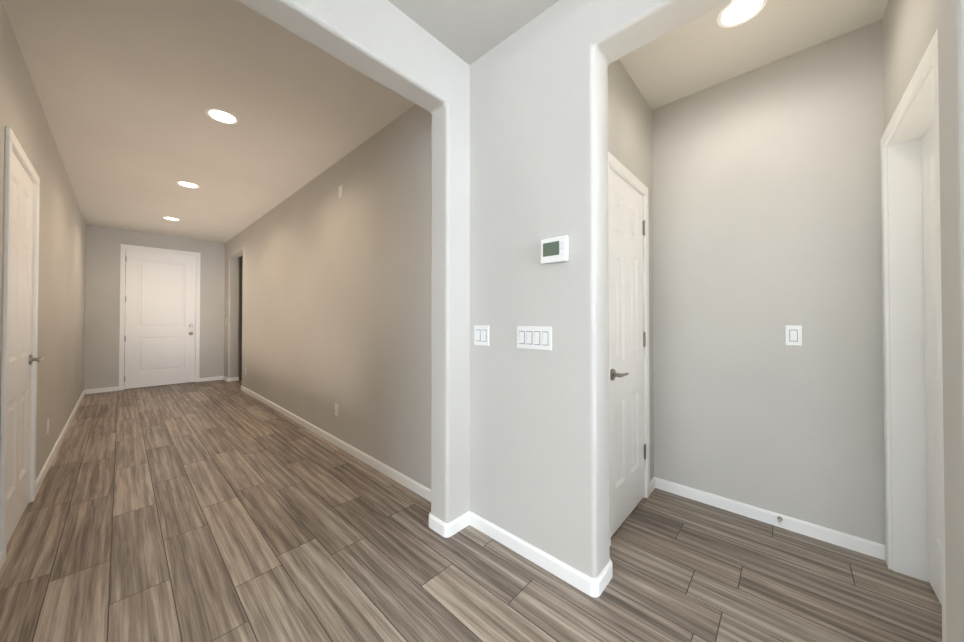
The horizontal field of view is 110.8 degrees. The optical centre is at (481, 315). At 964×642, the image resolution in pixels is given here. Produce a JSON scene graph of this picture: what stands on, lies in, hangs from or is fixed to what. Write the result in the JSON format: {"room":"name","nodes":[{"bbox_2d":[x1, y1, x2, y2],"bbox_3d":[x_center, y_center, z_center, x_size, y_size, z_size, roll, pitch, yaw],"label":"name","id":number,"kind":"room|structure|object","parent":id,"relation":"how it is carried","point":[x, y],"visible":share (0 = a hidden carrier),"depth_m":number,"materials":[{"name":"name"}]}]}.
{"room":"home hallway","nodes":[
{"label":"home hallway","id":0,"kind":"room"},
{"bbox_2d":[0,0,85,478],"bbox_3d":[-3.954,-0.170,3.012,7.004,2.910,0.140,-1,-1,43],"label":"wall","id":1,"kind":"structure","parent":0,"point":[61,295],"depth_m":2.71,"materials":[{"name":"beige paint"}]},
{"bbox_2d":[0,551,2,569],"bbox_3d":[-1.877,1.181,1.187,1.287,0.072,0.013,-1,-1,43],"label":"baseboard","id":2,"kind":"structure","parent":1,"relation":"attached to","point":[1,559],"depth_m":1.61,"materials":[{"name":"white wood"}]},
{"bbox_2d":[0,126,39,563],"bbox_3d":[-2.723,0.143,1.885,0.888,2.161,0.157,-1,-1,43],"label":"door frame","id":3,"kind":"structure","parent":1,"relation":"attached to","point":[12,142],"depth_m":1.66,"materials":[{"name":"white wood"}]},
{"bbox_2d":[7,151,44,543],"bbox_3d":[-2.669,0.170,1.933,0.774,2.085,0.094,-1,-1,43],"label":"hall door","id":4,"kind":"structure","parent":1,"relation":"in","point":[21,359],"depth_m":1.94,"materials":[{"name":"white wood"}]},
{"bbox_2d":[46,418,48,433],"bbox_3d":[-3.493,0.892,2.677,0.070,0.115,0.009,-1,-1,43],"label":"outlet","id":5,"kind":"object","parent":1,"relation":"attached to","point":[47,426],"visible":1,"depth_m":2.67,"materials":[{"name":"white plastic"}]},
{"bbox_2d":[35,386,118,496],"bbox_3d":[-4.565,1.209,3.913,4.585,0.072,0.379,-1,-1,43],"label":"baseboard","id":6,"kind":"structure","parent":1,"relation":"attached to","point":[44,470],"depth_m":3.29,"materials":[{"name":"white wood"}]},
{"bbox_2d":[84,225,242,389],"bbox_3d":[-5.035,-0.129,6.904,0.140,2.910,4.500,-1,-1,43],"label":"wall","id":7,"kind":"structure","parent":0,"point":[102,310],"depth_m":5.60,"materials":[{"name":"beige paint"}]},
{"bbox_2d":[124,248,195,388],"bbox_3d":[-5.762,0.055,5.986,0.124,2.400,0.928,-1,-1,43],"label":"front door","id":8,"kind":"structure","parent":7,"relation":"in","point":[160,307],"depth_m":5.97,"materials":[{"name":"white wood"}]},
{"bbox_2d":[119,244,200,390],"bbox_3d":[-5.815,0.029,6.044,0.157,2.476,1.042,-1,-1,43],"label":"door frame","id":9,"kind":"structure","parent":7,"relation":"attached to","point":[122,315],"depth_m":5.74,"materials":[{"name":"white wood"}]},
{"bbox_2d":[199,376,238,381],"bbox_3d":[-5.089,1.236,6.445,0.383,0.072,0.551,-1,-1,43],"label":"baseboard","id":10,"kind":"structure","parent":7,"relation":"attached to","point":[219,378],"depth_m":6.48,"materials":[{"name":"white wood"}]},
{"bbox_2d":[2,0,887,242],"bbox_3d":[-1.383,-1.586,0.508,14.720,0.140,9.500,-1,-1,43],"label":"ceiling","id":11,"kind":"structure","parent":0,"point":[129,92],"depth_m":2.15,"materials":[{"name":"paint"}]},
{"bbox_2d":[162,216,179,220],"bbox_3d":[-4.696,-1.464,5.028,0.196,0.007,0.196,-1,-1,43],"label":"recessed light","id":12,"kind":"object","parent":11,"relation":"in","point":[172,218],"visible":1,"depth_m":5.02,"materials":[{"name":"white"}]},
{"bbox_2d":[177,181,199,187],"bbox_3d":[-3.320,-1.478,3.761,0.196,0.007,0.196,-1,-1,43],"label":"recessed light","id":13,"kind":"object","parent":11,"relation":"in","point":[187,184],"visible":1,"depth_m":3.75,"materials":[{"name":"white"}]},
{"bbox_2d":[206,108,238,123],"bbox_3d":[-1.945,-1.491,2.494,0.196,0.007,0.196,-1,-1,43],"label":"recessed light","id":14,"kind":"object","parent":11,"relation":"in","point":[222,116],"visible":1,"depth_m":2.49,"materials":[{"name":"white"}]},
{"bbox_2d":[717,0,766,27],"bbox_3d":[1.275,-1.500,1.635,0.196,0.007,0.196,-1,-1,43],"label":"recessed light","id":15,"kind":"object","parent":11,"relation":"in","point":[733,13],"visible":1,"depth_m":1.64,"materials":[{"name":"white"}]},
{"bbox_2d":[0,377,941,641],"bbox_3d":[-1.383,1.269,0.478,14.720,0.120,9.500,-1,-1,43],"label":"floor","id":16,"kind":"structure","parent":0,"point":[217,511],"depth_m":1.64,"materials":[{"name":"brown wood"}]},
{"bbox_2d":[224,0,963,641],"bbox_3d":[0.040,-0.180,1.992,14.260,2.910,0.172,-1,-1,43],"label":"wall","id":17,"kind":"structure","parent":0,"point":[336,298],"depth_m":1.78,"materials":[{"name":"beige paint"}]},
{"bbox_2d":[335,403,337,415],"bbox_3d":[-1.390,0.897,3.175,0.070,0.115,0.009,-1,-1,43],"label":"outlet","id":18,"kind":"object","parent":17,"relation":"attached to","point":[336,409],"visible":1,"depth_m":3.17,"materials":[{"name":"white plastic"}]},
{"bbox_2d":[339,185,341,198],"bbox_3d":[-1.345,-1.173,3.156,0.070,0.115,0.007,-1,-1,43],"label":"box","id":19,"kind":"object","parent":17,"relation":"attached to","point":[340,191],"visible":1,"depth_m":3.15,"materials":[{"name":"white plastic"}]},
{"bbox_2d":[241,385,612,596],"bbox_3d":[-1.768,1.206,3.614,6.291,0.072,0.505,-1,-1,43],"label":"baseboard","id":20,"kind":"structure","parent":17,"relation":"attached to","point":[585,583],"depth_m":1.85,"materials":[{"name":"white wood"}]},
{"bbox_2d":[474,325,488,345],"bbox_3d":[-0.004,0.114,1.905,0.116,0.115,0.010,-1,-1,43],"label":"switch plate","id":21,"kind":"object","parent":17,"relation":"attached to","point":[481,335],"visible":1,"depth_m":1.90,"materials":[{"name":"white plastic"}]},
{"bbox_2d":[517,326,551,350],"bbox_3d":[0.262,0.111,1.660,0.201,0.114,0.010,-1,-1,43],"label":"switch plate","id":22,"kind":"object","parent":17,"relation":"attached to","point":[535,337],"visible":1,"depth_m":1.65,"materials":[{"name":"white plastic"}]},
{"bbox_2d":[541,235,567,263],"bbox_3d":[0.343,-0.309,1.578,0.142,0.118,0.028,-1,-1,43],"label":"thermostat","id":23,"kind":"object","parent":17,"relation":"attached to","point":[554,250],"visible":0.96,"depth_m":1.56,"materials":[{"name":"white plastic"}]},
{"bbox_2d":[608,59,653,480],"bbox_3d":[0.849,-0.179,2.088,0.140,2.910,1.270,-1,-1,43],"label":"wall","id":24,"kind":"structure","parent":0,"point":[629,129],"depth_m":2.15,"materials":[{"name":"beige paint"}]},
{"bbox_2d":[609,167,645,536],"bbox_3d":[0.899,0.198,2.021,0.094,2.030,0.624,-1,-1,43],"label":"door","id":25,"kind":"structure","parent":24,"relation":"in","point":[627,346],"depth_m":2.00,"materials":[{"name":"white wood"}]},
{"bbox_2d":[608,151,649,544],"bbox_3d":[0.841,0.173,2.065,0.157,2.106,0.738,-1,-1,43],"label":"door frame","id":26,"kind":"structure","parent":24,"relation":"attached to","point":[614,163],"depth_m":2.24,"materials":[{"name":"white wood"}]},
{"bbox_2d":[652,19,884,544],"bbox_3d":[1.680,-0.179,2.090,1.360,2.910,0.140,-1,-1,43],"label":"wall","id":27,"kind":"structure","parent":0,"point":[766,198],"depth_m":1.95,"materials":[{"name":"beige paint"}]},
{"bbox_2d":[650,477,885,560],"bbox_3d":[1.584,1.189,1.971,1.080,0.072,0.145,-1,-1,43],"label":"baseboard","id":28,"kind":"structure","parent":27,"relation":"attached to","point":[854,543],"depth_m":1.93,"materials":[{"name":"white wood"}]},
{"bbox_2d":[777,516,782,525],"bbox_3d":[1.697,1.174,1.896,0.026,0.026,0.076,-1,-1,43],"label":"door stop","id":29,"kind":"object","parent":27,"relation":"attached to","point":[779,518],"visible":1,"depth_m":1.91,"materials":[{"name":"silver metal"}]},
{"bbox_2d":[785,325,801,345],"bbox_3d":[1.776,0.114,1.896,0.070,0.115,0.010,-1,-1,43],"label":"light switch","id":30,"kind":"object","parent":27,"relation":"attached to","point":[793,335],"visible":1,"depth_m":1.90,"materials":[{"name":"white plastic"}]},
{"bbox_2d":[882,0,937,131],"bbox_3d":[1.746,-0.188,1.261,0.140,2.910,1.270,-1,-1,43],"label":"wall","id":31,"kind":"structure","parent":0,"point":[909,28],"depth_m":1.40,"materials":[{"name":"beige paint"}]},
{"bbox_2d":[880,28,945,641],"bbox_3d":[1.753,0.164,1.277,0.157,2.106,0.888,-1,-1,43],"label":"door frame","id":32,"kind":"structure","parent":31,"relation":"attached to","point":[907,376],"depth_m":1.56,"materials":[{"name":"white wood"}]},
{"bbox_2d":[922,121,941,604],"bbox_3d":[1.772,0.190,1.259,0.094,2.030,0.760,-1,-1,43],"label":"door","id":33,"kind":"structure","parent":31,"relation":"in","point":[931,361],"depth_m":1.46,"materials":[{"name":"white wood"}]}
]}

